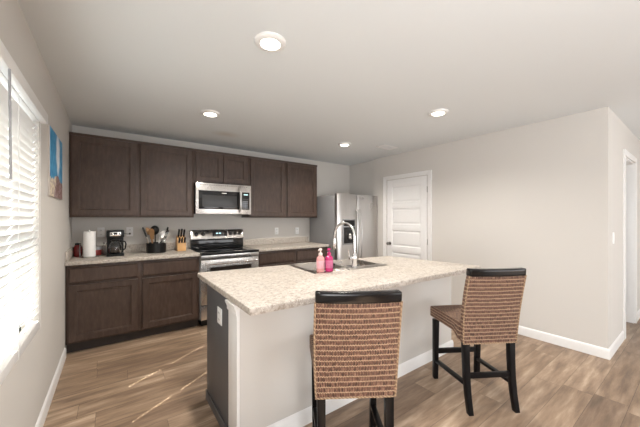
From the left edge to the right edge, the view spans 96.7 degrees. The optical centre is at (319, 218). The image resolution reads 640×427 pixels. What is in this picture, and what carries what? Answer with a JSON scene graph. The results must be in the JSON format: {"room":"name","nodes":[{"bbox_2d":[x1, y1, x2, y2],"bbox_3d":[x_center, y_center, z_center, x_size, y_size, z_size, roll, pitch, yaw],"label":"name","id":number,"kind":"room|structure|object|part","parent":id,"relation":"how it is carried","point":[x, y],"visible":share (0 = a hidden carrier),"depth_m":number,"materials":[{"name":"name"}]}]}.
{"room":"kitchen","nodes":[
{"label":"kitchen","id":0,"kind":"room"},
{"bbox_2d":[0,0,71,426],"bbox_3d":[-0.561,0.138,-0.006,0.150,2.440,8.350,0,0,-36],"label":"wall","id":1,"kind":"structure","parent":0,"point":[24,390],"depth_m":1.85,"materials":[{"name":"grey paint"}]},
{"bbox_2d":[1,128,20,353],"bbox_3d":[-1.460,0.021,1.179,0.050,1.355,1.425,0,0,-36],"label":"window","id":2,"kind":"structure","parent":1,"relation":"in","point":[4,339],"depth_m":1.71,"materials":[{"name":"white paint"}]},
{"bbox_2d":[0,39,47,385],"bbox_3d":[-1.371,0.009,1.244,0.102,1.371,1.461,0,0,-36],"label":"window blind","id":3,"kind":"object","parent":1,"relation":"attached to","point":[20,106],"visible":1,"depth_m":1.39,"materials":[{"name":"white paint"}]},
{"bbox_3d":[-1.497,0.035,1.332,0.002,1.285,0.002,0,0,-36],"label":"ladder cord","id":4,"kind":"part","parent":3,"relation":"part of","materials":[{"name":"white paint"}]},
{"bbox_3d":[-1.448,0.035,1.367,0.002,1.285,0.002,0,0,-36],"label":"ladder cord","id":5,"kind":"part","parent":3,"relation":"part of","materials":[{"name":"white fabric"}]},
{"bbox_3d":[-1.389,0.668,1.230,0.046,0.052,1.401,0,0,-36],"label":"rail","id":6,"kind":"part","parent":3,"relation":"part of","materials":[{"name":"white paint"}]},
{"bbox_3d":[-1.377,-0.644,1.240,0.085,0.065,1.461,0,0,-36],"label":"head rail","id":7,"kind":"part","parent":3,"relation":"part of","materials":[{"name":"white paint"}]},
{"bbox_3d":[-1.788,0.035,1.732,0.002,1.285,0.002,0,0,-36],"label":"ladder cord","id":8,"kind":"part","parent":3,"relation":"part of","materials":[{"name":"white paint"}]},
{"bbox_2d":[35,347,65,426],"bbox_3d":[-0.306,1.308,-0.217,0.014,0.100,7.410,0,0,-36],"label":"baseboard","id":9,"kind":"structure","parent":1,"relation":"attached to","point":[41,419],"depth_m":2.11,"materials":[{"name":"white paint"}]},
{"bbox_2d":[48,125,61,199],"bbox_3d":[-2.146,-0.422,2.309,0.014,0.510,0.610,0,0,-36],"label":"painting","id":10,"kind":"object","parent":1,"relation":"attached to","point":[54,143],"visible":1,"depth_m":2.22,"materials":[{"name":"fabric"}]},
{"bbox_2d":[72,125,349,249],"bbox_3d":[-1.176,0.138,4.617,4.298,2.440,0.150,0,0,-36],"label":"wall","id":11,"kind":"structure","parent":0,"point":[332,178],"depth_m":4.15,"materials":[{"name":"grey paint"}]},
{"bbox_2d":[97,228,104,236],"bbox_3d":[-2.652,0.168,3.444,0.072,0.116,0.009,0,0,-36],"label":"wall outlet","id":12,"kind":"object","parent":11,"relation":"attached to","point":[100,231],"visible":1,"depth_m":3.44,"materials":[{"name":"white plastic"}]},
{"bbox_2d":[69,132,137,216],"bbox_3d":[-2.518,-0.471,3.347,0.624,0.915,0.324,0,0,-36],"label":"upper cabinet","id":13,"kind":"object","parent":11,"relation":"attached to","point":[103,170],"visible":1,"depth_m":3.20,"materials":[{"name":"brown wood"}]},
{"bbox_3d":[-2.520,-0.914,3.349,0.624,0.030,0.318,0,0,-36],"label":"trim","id":14,"kind":"part","parent":13,"relation":"part of","materials":[{"name":"brown wood"}]},
{"bbox_2d":[126,227,132,235],"bbox_3d":[-2.418,0.168,3.615,0.072,0.116,0.009,0,0,-36],"label":"wall outlet","id":15,"kind":"object","parent":11,"relation":"attached to","point":[128,229],"visible":1,"depth_m":3.61,"materials":[{"name":"white plastic"}]},
{"bbox_2d":[82,242,188,254],"bbox_3d":[-2.357,0.378,3.653,1.250,0.100,0.019,0,0,-36],"label":"backsplash","id":16,"kind":"structure","parent":11,"relation":"attached to","point":[169,246],"depth_m":3.67,"materials":[{"name":"stone"}]},
{"bbox_2d":[138,141,193,217],"bbox_3d":[-2.015,-0.471,3.713,0.622,0.915,0.324,0,0,-36],"label":"upper cabinet","id":17,"kind":"object","parent":11,"relation":"attached to","point":[165,172],"visible":0.91,"depth_m":3.57,"materials":[{"name":"brown wood"}]},
{"bbox_3d":[-2.017,-0.914,3.716,0.622,0.030,0.318,0,0,-36],"label":"trim","id":18,"kind":"part","parent":17,"relation":"part of","materials":[{"name":"brown wood"}]},
{"bbox_2d":[194,149,248,185],"bbox_3d":[-1.453,-0.705,4.122,0.764,0.449,0.324,0,0,-36],"label":"upper cabinet","id":19,"kind":"object","parent":11,"relation":"attached to","point":[209,166],"visible":0.81,"depth_m":3.97,"materials":[{"name":"brown wood"}]},
{"bbox_3d":[-1.510,-0.698,3.892,0.357,0.392,0.019,0,0,-36],"label":"door","id":20,"kind":"part","parent":19,"relation":"part of","materials":[{"name":"brown wood"}]},
{"bbox_3d":[-1.455,-0.914,4.125,0.764,0.030,0.318,0,0,-36],"label":"trim","id":21,"kind":"part","parent":19,"relation":"part of","materials":[{"name":"brown wood"}]},
{"bbox_2d":[194,182,250,213],"bbox_3d":[-1.410,-0.268,4.064,0.758,0.415,0.460,0,0,-36],"label":"microwave","id":22,"kind":"object","parent":19,"relation":"attached to","point":[209,198],"visible":0.98,"depth_m":3.90,"materials":[{"name":"silver metal"}]},
{"bbox_3d":[-1.355,-0.250,3.895,0.580,0.250,0.006,0,0,-36],"label":"door","id":23,"kind":"part","parent":22,"relation":"part of","materials":[{"name":"black glass"}]},
{"bbox_3d":[-1.129,-0.270,4.027,0.026,0.369,0.070,0,0,-36],"label":"door handle","id":24,"kind":"part","parent":22,"relation":"part of","materials":[{"name":"silver metal"}]},
{"bbox_3d":[-1.216,-0.698,4.106,0.357,0.392,0.019,0,0,-36],"label":"door","id":25,"kind":"part","parent":19,"relation":"part of","materials":[{"name":"brown wood"}]},
{"bbox_2d":[242,156,285,217],"bbox_3d":[-0.891,-0.471,4.532,0.622,0.915,0.324,0,0,-36],"label":"upper cabinet","id":26,"kind":"object","parent":11,"relation":"attached to","point":[267,177],"visible":0.88,"depth_m":4.40,"materials":[{"name":"brown wood"}]},
{"bbox_3d":[-0.893,-0.914,4.534,0.622,0.030,0.318,0,0,-36],"label":"trim","id":27,"kind":"part","parent":26,"relation":"part of","materials":[{"name":"brown wood"}]},
{"bbox_2d":[243,236,307,245],"bbox_3d":[-0.726,0.378,4.841,1.255,0.100,0.019,0,0,-36],"label":"backsplash","id":28,"kind":"structure","parent":11,"relation":"attached to","point":[261,241],"depth_m":4.80,"materials":[{"name":"stone"}]},
{"bbox_2d":[286,161,316,217],"bbox_3d":[-0.388,-0.471,4.898,0.622,0.915,0.324,0,0,-36],"label":"upper cabinet","id":29,"kind":"object","parent":11,"relation":"attached to","point":[301,178],"visible":0.87,"depth_m":4.77,"materials":[{"name":"brown wood"}]},
{"bbox_3d":[-0.390,-0.914,4.900,0.622,0.030,0.318,0,0,-36],"label":"trim","id":30,"kind":"part","parent":29,"relation":"part of","materials":[{"name":"brown wood"}]},
{"bbox_2d":[18,0,639,165],"bbox_3d":[2.350,-1.132,2.113,7.350,0.100,8.350,0,0,-36],"label":"ceiling","id":31,"kind":"structure","parent":0,"point":[364,74],"depth_m":2.01,"materials":[{"name":"paint"}]},
{"bbox_2d":[200,109,219,116],"bbox_3d":[-1.124,-1.071,2.917,0.190,0.022,0.190,0,0,-36],"label":"recessed light","id":32,"kind":"object","parent":31,"relation":"in","point":[209,113],"visible":1,"depth_m":2.88,"materials":[{"name":"beige"}]},
{"bbox_2d":[254,31,285,51],"bbox_3d":[-0.304,-1.071,1.739,0.190,0.022,0.190,0,0,-36],"label":"recessed light","id":33,"kind":"object","parent":31,"relation":"in","point":[268,41],"visible":1,"depth_m":1.71,"materials":[{"name":"white paint"}]},
{"bbox_2d":[338,142,350,146],"bbox_3d":[0.355,-1.071,4.130,0.190,0.022,0.190,0,0,-36],"label":"recessed light","id":34,"kind":"object","parent":31,"relation":"in","point":[343,144],"visible":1,"depth_m":4.08,"materials":[{"name":"beige"}]},
{"bbox_2d":[376,144,397,149],"bbox_3d":[1.015,-1.078,4.305,0.320,0.008,0.170,0,0,-36],"label":"ceiling vent","id":35,"kind":"object","parent":31,"relation":"in","point":[383,144],"visible":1,"depth_m":4.30,"materials":[{"name":"white metal"}]},
{"bbox_2d":[428,108,448,116],"bbox_3d":[1.203,-1.071,2.892,0.190,0.022,0.190,0,0,-36],"label":"recessed light","id":36,"kind":"object","parent":31,"relation":"in","point":[437,112],"visible":1,"depth_m":2.86,"materials":[{"name":"beige"}]},
{"bbox_2d":[43,319,639,426],"bbox_3d":[2.350,1.398,2.113,7.350,0.080,8.350,0,0,-36],"label":"floor","id":37,"kind":"structure","parent":0,"point":[158,380],"depth_m":2.27,"materials":[{"name":"brown wood"}]},
{"bbox_2d":[66,261,139,352],"bbox_3d":[-2.428,0.912,3.223,0.624,0.892,0.607,0,0,-36],"label":"base cabinet","id":38,"kind":"object","parent":37,"relation":"on","point":[103,299],"visible":0.79,"depth_m":2.97,"materials":[{"name":"brown wood"}]},
{"bbox_3d":[-2.255,0.571,2.985,0.580,0.150,0.019,0,0,-36],"label":"drawer","id":39,"kind":"part","parent":38,"relation":"part of","materials":[{"name":"brown wood"}]},
{"bbox_3d":[-2.255,0.951,2.985,0.580,0.563,0.019,0,0,-36],"label":"door","id":40,"kind":"part","parent":38,"relation":"part of","materials":[{"name":"brown wood"}]},
{"bbox_2d":[65,242,199,265],"bbox_3d":[-2.175,0.397,3.402,1.250,0.138,0.640,0,0,-36],"label":"countertop","id":41,"kind":"structure","parent":38,"relation":"on","point":[133,252],"depth_m":3.29,"materials":[{"name":"stone"}]},
{"bbox_2d":[73,243,82,256],"bbox_3d":[-2.717,0.351,3.192,0.080,0.154,0.080,0,0,-36],"label":"jar","id":42,"kind":"object","parent":41,"relation":"on","point":[77,250],"visible":1,"depth_m":3.17,"materials":[{"name":"red glass"}]},
{"bbox_2d":[79,230,98,257],"bbox_3d":[-2.554,0.278,3.151,0.170,0.300,0.170,0,0,-36],"label":"paper towel roll","id":43,"kind":"object","parent":41,"relation":"on","point":[89,237],"visible":1,"depth_m":3.11,"materials":[{"name":"paper"}]},
{"bbox_2d":[96,246,101,254],"bbox_3d":[-2.628,0.377,3.343,0.098,0.102,0.098,0,0,-36],"label":"canister","id":44,"kind":"object","parent":41,"relation":"on","point":[98,248],"visible":0.41,"depth_m":3.33,"materials":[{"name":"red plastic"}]},
{"bbox_2d":[102,242,106,254],"bbox_3d":[-2.536,0.354,3.374,0.072,0.147,0.071,0,0,-36],"label":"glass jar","id":45,"kind":"object","parent":41,"relation":"on","point":[104,247],"visible":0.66,"depth_m":3.35,"materials":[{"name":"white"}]},
{"bbox_2d":[106,230,130,256],"bbox_3d":[-2.393,0.282,3.391,0.244,0.292,0.381,0,0,-36],"label":"coffee maker","id":46,"kind":"object","parent":41,"relation":"on","point":[115,238],"visible":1,"depth_m":3.24,"materials":[{"name":"black plastic"}]},
{"bbox_3d":[-2.412,0.308,3.352,0.158,0.184,0.066,0,0,-36],"label":"water tank","id":47,"kind":"part","parent":46,"relation":"part of","materials":[{"name":"black plastic"}]},
{"bbox_3d":[-2.315,0.176,3.219,0.103,0.045,0.002,0,0,-36],"label":"control panel","id":48,"kind":"part","parent":46,"relation":"part of","materials":[{"name":"metal"}]},
{"bbox_2d":[146,242,165,252],"bbox_3d":[-2.070,0.366,3.595,0.222,0.124,0.222,0,0,-36],"label":"utensil crock","id":49,"kind":"object","parent":41,"relation":"on","point":[153,247],"visible":0.91,"depth_m":3.51,"materials":[{"name":"black ceramic"}]},
{"bbox_2d":[149,229,153,242],"bbox_3d":[-2.088,0.270,3.525,0.057,0.293,0.057,0,0,-36],"label":"wooden spatula","id":50,"kind":"object","parent":49,"relation":"in","point":[151,231],"visible":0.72,"depth_m":3.52,"materials":[{"name":"brown wood"}]},
{"bbox_2d":[151,225,158,242],"bbox_3d":[-2.099,0.253,3.618,0.102,0.327,0.064,0,0,-36],"label":"ladle","id":51,"kind":"object","parent":49,"relation":"in","point":[155,228],"visible":0.8,"depth_m":3.61,"materials":[{"name":"black plastic"}]},
{"bbox_2d":[151,225,158,234],"bbox_3d":[-2.102,0.149,3.623,0.102,0.119,0.052,0,0,-36],"label":"bowl","id":52,"kind":"object","parent":51,"relation":"on","point":[156,229],"depth_m":3.61,"materials":[{"name":"black plastic"}]},
{"bbox_2d":[158,230,164,242],"bbox_3d":[-1.991,0.284,3.573,0.090,0.266,0.083,0,0,-36],"label":"serving spoon","id":53,"kind":"object","parent":49,"relation":"in","point":[162,233],"visible":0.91,"depth_m":3.58,"materials":[{"name":"silver metal"}]},
{"bbox_2d":[160,230,164,237],"bbox_3d":[-1.986,0.201,3.580,0.052,0.100,0.088,0,0,-1],"label":"bowl","id":54,"kind":"object","parent":53,"relation":"on","point":[162,233],"depth_m":3.60,"materials":[{"name":"metal"}]},
{"bbox_2d":[175,235,185,250],"bbox_3d":[-1.858,0.326,3.793,0.104,0.204,0.150,0,0,-36],"label":"knife block","id":55,"kind":"object","parent":41,"relation":"on","point":[180,246],"visible":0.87,"depth_m":3.74,"materials":[{"name":"brown wood"}]},
{"bbox_2d":[140,256,198,337],"bbox_3d":[-1.924,0.912,3.589,0.622,0.892,0.607,0,0,-36],"label":"base cabinet","id":56,"kind":"object","parent":37,"relation":"on","point":[169,288],"visible":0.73,"depth_m":3.34,"materials":[{"name":"brown wood"}]},
{"bbox_3d":[-1.751,0.571,3.352,0.578,0.150,0.019,0,0,-36],"label":"drawer","id":57,"kind":"part","parent":56,"relation":"part of","materials":[{"name":"brown wood"}]},
{"bbox_3d":[-1.751,0.951,3.352,0.578,0.563,0.019,0,0,-36],"label":"door","id":58,"kind":"part","parent":56,"relation":"part of","materials":[{"name":"brown wood"}]},
{"bbox_2d":[189,229,258,325],"bbox_3d":[-1.325,0.761,3.947,0.758,1.194,0.718,0,0,-36],"label":"range","id":59,"kind":"object","parent":37,"relation":"on","point":[230,256],"visible":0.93,"depth_m":3.82,"materials":[{"name":"silver metal"}]},
{"bbox_3d":[-1.167,1.171,3.731,0.752,0.175,0.042,0,0,-36],"label":"storage drawer","id":60,"kind":"part","parent":59,"relation":"part of","materials":[{"name":"silver metal"}]},
{"bbox_3d":[-1.510,0.233,4.201,0.758,0.138,0.090,0,0,-36],"label":"control panel","id":61,"kind":"part","parent":59,"relation":"part of","materials":[{"name":"silver metal"}]},
{"bbox_2d":[191,246,258,255],"bbox_3d":[-1.322,0.442,3.943,0.758,0.032,0.598,0,0,-36],"label":"cooktop","id":62,"kind":"object","parent":59,"relation":"in","point":[210,250],"depth_m":3.83,"materials":[{"name":"black glass"}]},
{"bbox_3d":[-1.166,0.796,3.729,0.752,0.553,0.046,0,0,-36],"label":"oven door","id":63,"kind":"part","parent":59,"relation":"part of","materials":[{"name":"silver metal"}]},
{"bbox_3d":[-1.167,0.486,3.731,0.758,0.053,0.042,0,0,-36],"label":"rail","id":64,"kind":"part","parent":59,"relation":"part of","materials":[{"name":"silver metal"}]},
{"bbox_3d":[-1.133,0.563,3.684,0.660,0.024,0.066,0,0,-36],"label":"door handle","id":65,"kind":"part","parent":59,"relation":"part of","materials":[{"name":"silver metal"}]},
{"bbox_2d":[258,249,294,266],"bbox_3d":[-0.801,0.912,4.407,0.622,0.892,0.607,0,0,-36],"label":"base cabinet","id":66,"kind":"object","parent":37,"relation":"on","point":[279,257],"visible":0.2,"depth_m":4.15,"materials":[{"name":"brown wood"}]},
{"bbox_3d":[-0.627,0.951,4.170,0.578,0.563,0.019,0,0,-36],"label":"door","id":67,"kind":"part","parent":66,"relation":"part of","materials":[{"name":"brown wood"}]},
{"bbox_2d":[295,247,326,263],"bbox_3d":[-0.298,0.912,4.774,0.622,0.892,0.607,0,0,-36],"label":"base cabinet","id":68,"kind":"object","parent":37,"relation":"on","point":[305,255],"visible":0.2,"depth_m":4.49,"materials":[{"name":"brown wood"}]},
{"bbox_2d":[243,236,328,251],"bbox_3d":[-0.543,0.397,4.590,1.255,0.138,0.640,0,0,-36],"label":"countertop","id":69,"kind":"structure","parent":68,"relation":"on","point":[285,243],"depth_m":4.63,"materials":[{"name":"stone"}]},
{"bbox_3d":[-0.125,0.951,4.536,0.578,0.563,0.019,0,0,-36],"label":"door","id":70,"kind":"part","parent":68,"relation":"part of","materials":[{"name":"brown wood"}]},
{"bbox_2d":[206,264,452,426],"bbox_3d":[0.248,0.925,2.545,2.298,0.866,0.692,0,0,-36],"label":"kitchen island","id":71,"kind":"object","parent":37,"relation":"on","point":[259,367],"visible":0.57,"depth_m":1.82,"materials":[{"name":"grey paint"}]},
{"bbox_3d":[-0.699,0.925,1.944,0.008,0.866,0.514,0,0,-36],"label":"panel","id":72,"kind":"part","parent":71,"relation":"part of","materials":[{"name":"grey paint"}]},
{"bbox_3d":[-0.665,0.646,1.885,0.006,0.108,0.090,0,0,-36],"label":"plate","id":73,"kind":"part","parent":71,"relation":"part of","materials":[{"name":"white plastic"}]},
{"bbox_3d":[-0.523,0.522,1.666,0.018,0.060,0.162,0,0,-36],"label":"corner molding","id":74,"kind":"part","parent":71,"relation":"part of","materials":[{"name":"white paint"}]},
{"bbox_2d":[197,256,480,315],"bbox_3d":[0.252,0.472,2.538,2.282,0.038,1.249,0,0,-36],"label":"island countertop","id":75,"kind":"structure","parent":71,"relation":"on","point":[258,290],"depth_m":2.08,"materials":[{"name":"stone"}]},
{"bbox_2d":[288,259,387,273],"bbox_3d":[0.173,0.533,2.767,0.830,0.170,0.555,0,0,-32],"label":"sink","id":76,"kind":"object","parent":75,"relation":"in","point":[341,264],"visible":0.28,"depth_m":2.80,"materials":[{"name":"metal"}]},
{"bbox_2d":[316,248,324,271],"bbox_3d":[0.005,0.350,2.399,0.069,0.196,0.069,0,0,-17],"label":"soap bottle","id":77,"kind":"object","parent":76,"relation":"on","point":[320,262],"visible":1,"depth_m":2.38,"materials":[{"name":"pink plastic"}]},
{"bbox_2d":[325,248,332,271],"bbox_3d":[0.077,0.350,2.419,0.069,0.196,0.069,0,0,-17],"label":"soap bottle","id":78,"kind":"object","parent":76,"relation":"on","point":[328,259],"visible":1,"depth_m":2.39,"materials":[{"name":"pink plastic"}]},
{"bbox_2d":[332,222,357,267],"bbox_3d":[0.227,0.240,2.681,0.103,0.416,0.298,0,0,-36],"label":"kitchen faucet","id":79,"kind":"object","parent":75,"relation":"on","point":[353,257],"visible":1,"depth_m":2.59,"materials":[{"name":"silver metal"}]},
{"bbox_3d":[0.228,0.180,2.686,0.023,0.296,0.269,0,0,-44],"label":"spout","id":80,"kind":"part","parent":79,"relation":"part of","materials":[{"name":"silver metal"}]},
{"bbox_2d":[351,253,357,267],"bbox_3d":[0.314,0.383,2.598,0.060,0.130,0.060,0,0,-36],"label":"faucet","id":81,"kind":"object","parent":79,"relation":"on","point":[354,256],"depth_m":2.58,"materials":[{"name":"silver metal"}]},
{"bbox_3d":[0.454,1.308,2.276,2.280,0.100,0.014,0,0,-36],"label":"baseboard","id":82,"kind":"part","parent":71,"relation":"part of","materials":[{"name":"white paint"}]},
{"bbox_2d":[310,193,376,259],"bbox_3d":[0.449,0.475,5.126,0.940,1.765,0.881,0,0,-36],"label":"refrigerator","id":83,"kind":"object","parent":37,"relation":"on","point":[360,211],"visible":0.65,"depth_m":4.79,"materials":[{"name":"silver metal"}]},
{"bbox_3d":[0.440,0.438,4.711,0.437,1.690,0.086,0,0,-36],"label":"freezer door","id":84,"kind":"part","parent":83,"relation":"part of","materials":[{"name":"silver metal"}]},
{"bbox_3d":[0.631,0.303,4.765,0.024,0.925,0.085,0,0,-27],"label":"door handle","id":85,"kind":"part","parent":83,"relation":"part of","materials":[{"name":"silver metal"}]},
{"bbox_3d":[0.690,0.303,4.808,0.024,0.925,0.085,0,0,-45],"label":"door handle","id":86,"kind":"part","parent":83,"relation":"part of","materials":[{"name":"silver metal"}]},
{"bbox_3d":[0.823,0.438,4.990,0.495,1.690,0.086,0,0,-36],"label":"door","id":87,"kind":"part","parent":83,"relation":"part of","materials":[{"name":"silver metal"}]},
{"bbox_2d":[310,290,402,426],"bbox_3d":[0.168,0.850,1.577,0.443,1.016,0.558,0,0,-3],"label":"bar stool","id":88,"kind":"object","parent":37,"relation":"on","point":[355,338],"visible":1,"depth_m":1.37,"materials":[{"name":"brown wicker"}]},
{"bbox_3d":[0.164,0.809,1.651,0.443,0.141,0.410,0,0,-3],"label":"seat","id":89,"kind":"part","parent":88,"relation":"part of","materials":[{"name":"brown wicker"}]},
{"bbox_3d":[-0.033,1.105,1.814,0.043,0.506,0.050,0,0,-3],"label":"leg","id":90,"kind":"part","parent":88,"relation":"part of","materials":[{"name":"black wood"}]},
{"bbox_3d":[0.007,1.108,1.394,0.043,0.500,0.092,0,0,-3],"label":"leg","id":91,"kind":"part","parent":88,"relation":"part of","materials":[{"name":"black wood"}]},
{"bbox_3d":[0.179,0.637,1.377,0.413,0.494,0.142,0,0,-3],"label":"backrest","id":92,"kind":"part","parent":88,"relation":"part of","materials":[{"name":"brown wicker"}]},
{"bbox_3d":[0.181,0.368,1.334,0.408,0.052,0.073,0,0,-3],"label":"rail","id":93,"kind":"part","parent":88,"relation":"part of","materials":[{"name":"black wood"}]},
{"bbox_3d":[0.343,1.105,1.834,0.043,0.506,0.050,0,0,-3],"label":"leg","id":94,"kind":"part","parent":88,"relation":"part of","materials":[{"name":"black wood"}]},
{"bbox_3d":[0.348,1.108,1.412,0.043,0.500,0.092,0,0,-3],"label":"leg","id":95,"kind":"part","parent":88,"relation":"part of","materials":[{"name":"black wood"}]},
{"bbox_2d":[430,267,526,415],"bbox_3d":[1.192,0.850,2.188,0.443,1.016,0.558,0,0,-5],"label":"bar stool","id":96,"kind":"object","parent":37,"relation":"on","point":[489,311],"visible":1,"depth_m":2.00,"materials":[{"name":"brown wicker"}]},
{"bbox_3d":[0.983,1.105,2.418,0.043,0.506,0.050,0,0,-5],"label":"leg","id":97,"kind":"part","parent":96,"relation":"part of","materials":[{"name":"black wood"}]},
{"bbox_3d":[1.185,0.809,2.261,0.443,0.141,0.410,0,0,-5],"label":"seat","id":98,"kind":"part","parent":96,"relation":"part of","materials":[{"name":"brown wicker"}]},
{"bbox_3d":[1.037,1.108,1.999,0.043,0.500,0.092,0,0,-5],"label":"leg","id":99,"kind":"part","parent":96,"relation":"part of","materials":[{"name":"black wood"}]},
{"bbox_3d":[1.357,1.105,2.451,0.043,0.506,0.050,0,0,-5],"label":"leg","id":100,"kind":"part","parent":96,"relation":"part of","materials":[{"name":"black wood"}]},
{"bbox_3d":[1.209,0.637,1.988,0.413,0.494,0.142,0,0,-5],"label":"backrest","id":101,"kind":"part","parent":96,"relation":"part of","materials":[{"name":"brown wicker"}]},
{"bbox_3d":[1.213,0.368,1.946,0.408,0.052,0.073,0,0,-5],"label":"rail","id":102,"kind":"part","parent":96,"relation":"part of","materials":[{"name":"black wood"}]},
{"bbox_3d":[1.377,1.108,2.030,0.043,0.500,0.092,0,0,-5],"label":"leg","id":103,"kind":"part","parent":96,"relation":"part of","materials":[{"name":"black wood"}]},
{"bbox_2d":[350,107,611,348],"bbox_3d":[1.698,0.138,4.380,0.170,2.440,3.918,0,0,-36],"label":"wall","id":104,"kind":"structure","parent":0,"point":[535,197],"depth_m":3.21,"materials":[{"name":"grey paint"}]},
{"bbox_2d":[383,170,431,260],"bbox_3d":[1.369,0.315,4.615,0.085,2.087,0.934,0,0,-36],"label":"door","id":105,"kind":"structure","parent":104,"relation":"in","point":[404,219],"depth_m":4.61,"materials":[{"name":"white paint"}]},
{"bbox_3d":[1.399,-0.401,4.637,0.011,0.266,0.560,0,0,-36],"label":"panel","id":106,"kind":"part","parent":105,"relation":"part of","materials":[{"name":"white paint"}]},
{"bbox_3d":[1.399,-0.035,4.637,0.011,0.266,0.560,0,0,-36],"label":"panel","id":107,"kind":"part","parent":105,"relation":"part of","materials":[{"name":"white paint"}]},
{"bbox_3d":[1.399,0.331,4.637,0.011,0.266,0.560,0,0,-36],"label":"panel","id":108,"kind":"part","parent":105,"relation":"part of","materials":[{"name":"white paint"}]},
{"bbox_3d":[1.399,0.697,4.637,0.011,0.266,0.560,0,0,-36],"label":"panel","id":109,"kind":"part","parent":105,"relation":"part of","materials":[{"name":"white paint"}]},
{"bbox_2d":[518,325,609,359],"bbox_3d":[2.232,1.308,3.491,0.014,0.100,1.882,0,0,-36],"label":"baseboard","id":110,"kind":"structure","parent":104,"relation":"attached to","point":[598,351],"depth_m":2.99,"materials":[{"name":"white paint"}]},
{"bbox_2d":[612,111,639,342],"bbox_3d":[4.010,0.138,3.713,2.782,2.440,0.120,0,0,-36],"label":"wall","id":111,"kind":"structure","parent":0,"point":[622,137],"depth_m":3.09,"materials":[{"name":"grey paint"}]},
{"bbox_2d":[612,232,614,243],"bbox_3d":[2.970,0.198,2.876,0.072,0.116,0.010,0,0,-36],"label":"light switch","id":112,"kind":"object","parent":111,"relation":"attached to","point":[613,235],"visible":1,"depth_m":2.87,"materials":[{"name":"white plastic"}]},
{"bbox_2d":[608,331,623,358],"bbox_3d":[3.097,1.308,2.966,0.767,0.100,0.014,0,0,-36],"label":"baseboard","id":113,"kind":"structure","parent":111,"relation":"attached to","point":[619,340],"depth_m":2.93,"materials":[{"name":"white paint"}]},
{"bbox_2d":[623,149,636,338],"bbox_3d":[3.741,0.288,3.506,0.890,2.140,0.138,0,0,-36],"label":"door","id":114,"kind":"structure","parent":111,"relation":"in","point":[629,168],"depth_m":3.69,"materials":[{"name":"white paint"}]}
]}

